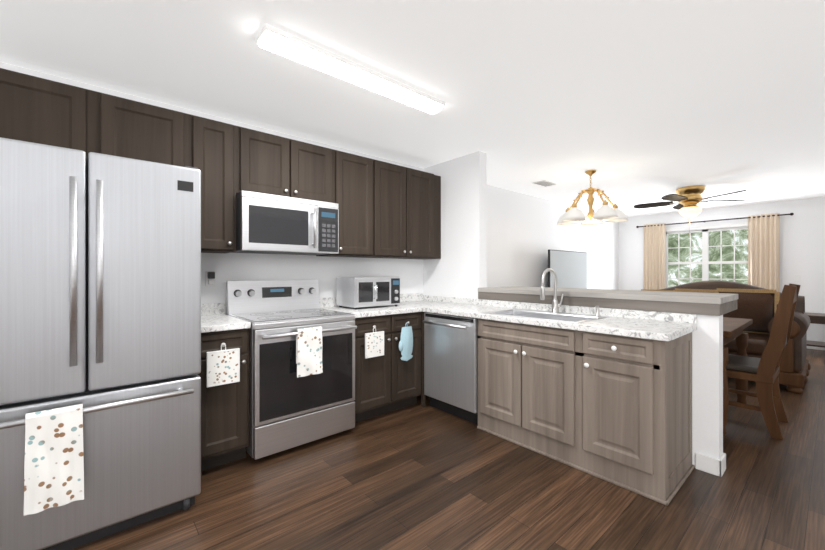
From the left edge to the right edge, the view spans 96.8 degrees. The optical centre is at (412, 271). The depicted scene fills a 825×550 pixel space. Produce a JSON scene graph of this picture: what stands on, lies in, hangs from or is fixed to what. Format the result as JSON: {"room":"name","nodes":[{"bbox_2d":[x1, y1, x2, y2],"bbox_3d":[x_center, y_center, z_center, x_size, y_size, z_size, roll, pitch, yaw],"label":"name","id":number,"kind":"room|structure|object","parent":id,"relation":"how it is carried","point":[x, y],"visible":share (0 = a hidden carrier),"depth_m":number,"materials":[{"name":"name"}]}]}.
{"room":"kitchen","nodes":[
{"label":"kitchen","id":0,"kind":"room"},
{"bbox_2d":[0,62,618,313],"bbox_3d":[0.538,0.020,4.676,10.740,2.440,0.120,0,0,-41],"label":"wall","id":1,"kind":"structure","parent":0,"point":[525,233],"depth_m":5.08,"materials":[{"name":"white paint"}]},
{"bbox_2d":[0,68,95,156],"bbox_3d":[-2.119,-0.821,2.071,0.472,0.460,0.327,0,0,-41],"label":"upper cabinet","id":2,"kind":"object","parent":1,"relation":"attached to","point":[33,109],"depth_m":1.98,"materials":[{"name":"brown wood"}]},
{"bbox_2d":[96,91,191,166],"bbox_3d":[-1.762,-0.821,2.381,0.473,0.460,0.327,0,0,-41],"label":"upper cabinet","id":3,"kind":"object","parent":1,"relation":"attached to","point":[126,128],"depth_m":2.26,"materials":[{"name":"brown wood"}]},
{"bbox_2d":[205,271,215,285],"bbox_3d":[-1.527,0.050,2.776,0.070,0.116,0.044,0,0,-41],"label":"outlet","id":4,"kind":"object","parent":1,"relation":"attached to","point":[210,278],"visible":1,"depth_m":2.77,"materials":[{"name":"white plastic"}]},
{"bbox_2d":[192,115,239,252],"bbox_3d":[-1.470,-0.598,2.634,0.299,0.905,0.327,0,0,-41],"label":"upper cabinet","id":5,"kind":"object","parent":1,"relation":"attached to","point":[215,144],"depth_m":2.53,"materials":[{"name":"brown wood"}]},
{"bbox_2d":[240,127,335,202],"bbox_3d":[-1.066,-0.811,2.984,0.766,0.478,0.327,0,0,-41],"label":"upper cabinet","id":6,"kind":"object","parent":1,"relation":"attached to","point":[269,163],"depth_m":2.84,"materials":[{"name":"brown wood"}]},
{"bbox_2d":[231,190,338,254],"bbox_3d":[-1.019,-0.361,2.929,0.758,0.417,0.472,0,0,-41],"label":"microwave","id":7,"kind":"object","parent":6,"relation":"attached to","point":[271,224],"visible":1,"depth_m":2.75,"materials":[{"name":"grey plastic"}]},
{"bbox_2d":[316,150,375,257],"bbox_3d":[-0.619,-0.598,3.372,0.416,0.905,0.327,0,0,-41],"label":"upper cabinet","id":8,"kind":"object","parent":1,"relation":"attached to","point":[355,174],"depth_m":3.27,"materials":[{"name":"brown wood"}]},
{"bbox_2d":[376,160,435,258],"bbox_3d":[-0.161,-0.598,3.769,0.796,0.905,0.327,0,0,-41],"label":"upper cabinet","id":9,"kind":"object","parent":1,"relation":"attached to","point":[389,210],"depth_m":3.63,"materials":[{"name":"brown wood"}]},
{"bbox_2d":[0,0,824,216],"bbox_3d":[2.412,-1.230,2.515,10.740,0.060,5.840,0,0,-41],"label":"ceiling","id":10,"kind":"structure","parent":0,"point":[632,103],"depth_m":2.26,"materials":[{"name":"white paint"}]},
{"bbox_2d":[256,24,444,113],"bbox_3d":[-0.288,-1.169,2.225,1.240,0.062,0.150,0,0,-41],"label":"led ceiling light","id":11,"kind":"object","parent":10,"relation":"attached to","point":[280,42],"visible":1,"depth_m":2.07,"materials":[{"name":"white plastic"}]},
{"bbox_2d":[532,180,556,186],"bbox_3d":[1.783,-1.192,4.935,0.340,0.016,0.180,0,0,-41],"label":"ceiling vent","id":12,"kind":"object","parent":10,"relation":"in","point":[545,183],"visible":1,"depth_m":4.91,"materials":[{"name":"white metal"}]},
{"bbox_2d":[557,170,627,224],"bbox_3d":[2.100,-0.900,4.366,0.777,0.600,0.758,0,0,-41],"label":"dining chandelier","id":13,"kind":"object","parent":10,"relation":"hanging from","point":[573,214],"visible":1,"depth_m":4.27,"materials":[{"name":"gold metal"}]},
{"bbox_2d":[634,185,745,234],"bbox_3d":[3.924,-0.868,5.235,1.336,0.664,1.329,0,0,-41],"label":"room ceiling fan","id":14,"kind":"object","parent":10,"relation":"hanging from","point":[688,199],"visible":1,"depth_m":5.13,"materials":[{"name":"brown wood"}]},
{"bbox_2d":[70,349,824,549],"bbox_3d":[2.412,1.270,2.515,10.740,0.060,5.840,0,0,-41],"label":"floor","id":15,"kind":"structure","parent":0,"point":[417,476],"depth_m":2.00,"materials":[{"name":"brown wood"}]},
{"bbox_2d":[0,137,200,549],"bbox_3d":[-1.716,0.344,1.938,0.897,1.792,0.983,0,0,-41],"label":"fridge","id":16,"kind":"object","parent":15,"relation":"on","point":[100,344],"visible":1,"depth_m":1.64,"materials":[{"name":"grey metal"}]},
{"bbox_2d":[226,280,356,459],"bbox_3d":[-0.912,0.655,2.795,0.751,1.170,0.742,0,0,-41],"label":"range","id":17,"kind":"object","parent":15,"relation":"on","point":[301,366],"visible":0.94,"depth_m":2.57,"materials":[{"name":"silver metal"}]},
{"bbox_2d":[197,312,420,470],"bbox_3d":[-0.797,0.803,3.002,1.866,0.874,0.653,0,0,-41],"label":"base cabinets","id":18,"kind":"object","parent":15,"relation":"on","point":[389,380],"depth_m":2.91,"materials":[{"name":"brown wood"}]},
{"bbox_2d":[206,343,239,387],"bbox_3d":[-1.162,0.563,2.250,0.186,0.256,0.016,0,0,-41],"label":"potholder","id":19,"kind":"object","parent":18,"relation":"hanging from","point":[222,367],"visible":1,"depth_m":2.24,"materials":[{"name":"white fabric"}]},
{"bbox_2d":[201,303,250,332],"bbox_3d":[-1.380,0.302,2.504,0.331,0.124,0.642,0,0,-41],"label":"countertop","id":20,"kind":"structure","parent":18,"relation":"on","point":[214,318],"depth_m":2.46,"materials":[{"name":"stone"}]},
{"bbox_2d":[319,296,420,317],"bbox_3d":[-0.402,0.302,3.352,0.740,0.124,0.642,0,0,-41],"label":"countertop","id":21,"kind":"structure","parent":18,"relation":"on","point":[408,304],"depth_m":3.31,"materials":[{"name":"stone"}]},
{"bbox_2d":[336,276,399,308],"bbox_3d":[-0.402,0.185,3.425,0.500,0.280,0.357,0,0,-41],"label":"toaster oven","id":22,"kind":"object","parent":21,"relation":"on","point":[355,292],"visible":1,"depth_m":3.28,"materials":[{"name":"silver metal"}]},
{"bbox_2d":[365,327,383,358],"bbox_3d":[-0.309,0.570,2.989,0.186,0.246,0.016,0,0,-41],"label":"potholder","id":23,"kind":"object","parent":18,"relation":"hanging from","point":[374,344],"visible":0.98,"depth_m":2.98,"materials":[{"name":"white fabric"}]},
{"bbox_2d":[399,323,412,360],"bbox_3d":[-0.056,0.613,3.205,0.162,0.335,0.032,0,0,-41],"label":"oven mitt","id":24,"kind":"object","parent":18,"relation":"hanging from","point":[406,344],"visible":1,"depth_m":3.19,"materials":[{"name":"blue fabric"}]},
{"bbox_2d":[421,312,425,406],"bbox_3d":[0.524,0.803,3.324,0.588,0.874,0.680,0,0,-41],"label":"base cabinet","id":25,"kind":"object","parent":15,"relation":"on","point":[423,397],"depth_m":3.37,"materials":[{"name":"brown wood"}]},
{"bbox_2d":[423,312,477,424],"bbox_3d":[0.500,0.804,3.301,0.651,0.872,0.597,0,0,-41],"label":"dishwasher","id":26,"kind":"object","parent":15,"relation":"on","point":[450,364],"visible":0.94,"depth_m":3.10,"materials":[{"name":"grey metal"}]},
{"bbox_2d":[477,319,694,505],"bbox_3d":[1.141,0.803,2.612,0.588,0.874,1.268,0,0,-41],"label":"base cabinet","id":27,"kind":"object","parent":15,"relation":"on","point":[615,409],"depth_m":2.24,"materials":[{"name":"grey wood"}]},
{"bbox_2d":[400,268,696,340],"bbox_3d":[0.731,0.237,3.072,0.606,0.536,2.549,0,0,-41],"label":"countertop","id":28,"kind":"structure","parent":27,"relation":"on","point":[661,326],"depth_m":2.67,"materials":[{"name":"stone"}]},
{"bbox_2d":[540,268,600,316],"bbox_3d":[1.170,0.146,2.733,0.244,0.352,0.376,0,0,-41],"label":"faucet","id":29,"kind":"object","parent":28,"relation":"on","point":[555,305],"depth_m":2.83,"materials":[{"name":"silver metal"}]},
{"bbox_2d":[641,280,810,393],"bbox_3d":[3.756,0.675,4.620,1.050,1.130,1.700,0,0,-41],"label":"sofa","id":30,"kind":"object","parent":15,"relation":"on","point":[757,305],"visible":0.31,"depth_m":4.20,"materials":[{"name":"brown leather"}]},
{"bbox_2d":[723,317,752,435],"bbox_3d":[2.215,0.840,3.688,1.100,0.800,1.670,0,0,-41],"label":"dining table","id":31,"kind":"object","parent":15,"relation":"on","point":[733,328],"visible":0.25,"depth_m":3.07,"materials":[{"name":"brown wood"}]},
{"bbox_2d":[726,284,800,438],"bbox_3d":[2.773,0.671,3.014,0.500,1.155,0.560,0,0,-41],"label":"chair","id":32,"kind":"object","parent":15,"relation":"on","point":[763,372],"visible":0.69,"depth_m":2.77,"materials":[{"name":"brown wood"}]},
{"bbox_2d":[805,312,824,347],"bbox_3d":[6.094,0.940,5.549,0.540,0.600,0.540,0,0,-41],"label":"side table","id":33,"kind":"object","parent":15,"relation":"on","point":[817,318],"visible":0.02,"depth_m":5.39,"materials":[{"name":"brown wood"}]},
{"bbox_3d":[2.582,0.950,6.013,1.500,0.580,0.476,0,0,-41],"label":"tv console","id":34,"kind":"object","parent":15,"relation":"on","visible":0},
{"bbox_2d":[548,249,586,288],"bbox_3d":[2.563,0.157,6.035,1.280,1.003,0.240,0,0,-41],"label":"flat-screen tv","id":35,"kind":"object","parent":34,"relation":"on","point":[569,268],"visible":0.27,"depth_m":5.98,"materials":[{"name":"black plastic"}]},
{"bbox_2d":[423,151,722,464],"bbox_3d":[1.039,0.020,3.270,0.115,2.440,2.660,0,0,-41],"label":"wall","id":36,"kind":"structure","parent":0,"point":[458,269],"depth_m":3.67,"materials":[{"name":"white paint"}]},
{"bbox_2d":[478,286,737,315],"bbox_3d":[1.480,0.210,3.100,0.622,0.110,1.849,0,0,-41],"label":"bar","id":37,"kind":"object","parent":36,"relation":"on","point":[715,304],"visible":1,"depth_m":2.64,"materials":[{"name":"grey wood"}]},
{"bbox_2d":[695,453,725,471],"bbox_3d":[1.101,1.190,3.301,0.018,0.100,2.654,0,0,-41],"label":"baseboard","id":38,"kind":"structure","parent":36,"relation":"attached to","point":[711,465],"depth_m":2.26,"materials":[{"name":"white wood"}]},
{"bbox_2d":[619,196,824,341],"bbox_3d":[6.424,0.020,5.994,0.120,2.440,5.600,0,0,-41],"label":"wall","id":39,"kind":"structure","parent":0,"point":[802,241],"depth_m":6.11,"materials":[{"name":"white paint"}]},
{"bbox_2d":[666,222,747,287],"bbox_3d":[5.546,-0.175,6.940,0.126,1.410,1.480,0,0,-41],"label":"window","id":40,"kind":"structure","parent":39,"relation":"in","point":[705,246],"depth_m":6.95,"materials":[{"name":"white wood"}]},
{"bbox_2d":[636,213,793,291],"bbox_3d":[5.500,0.117,6.874,0.120,2.205,2.308,0,0,-41],"label":"panels","id":41,"kind":"object","parent":39,"relation":"attached to","point":[763,250],"visible":0.6,"depth_m":6.35,"materials":[{"name":"beige fabric"}]},
{"bbox_2d":[794,275,800,281],"bbox_3d":[6.321,0.100,6.011,0.011,0.116,0.072,0,0,-41],"label":"light switch","id":42,"kind":"object","parent":39,"relation":"attached to","point":[797,278],"visible":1,"depth_m":6.01,"materials":[{"name":"white plastic"}]},
{"bbox_2d":[807,346,824,349],"bbox_3d":[6.380,1.190,5.942,0.014,0.100,5.580,0,0,-41],"label":"baseboard","id":43,"kind":"structure","parent":39,"relation":"attached to","point":[808,347],"depth_m":5.85,"materials":[{"name":"white wood"}]},
{"label":"outside","id":44,"kind":"structure","parent":0,"visible":0},
{"bbox_2d":[668,229,747,287],"bbox_3d":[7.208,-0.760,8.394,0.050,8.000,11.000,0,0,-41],"label":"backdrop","id":45,"kind":"structure","parent":44,"point":[741,254],"depth_m":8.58,"materials":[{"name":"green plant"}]}
]}

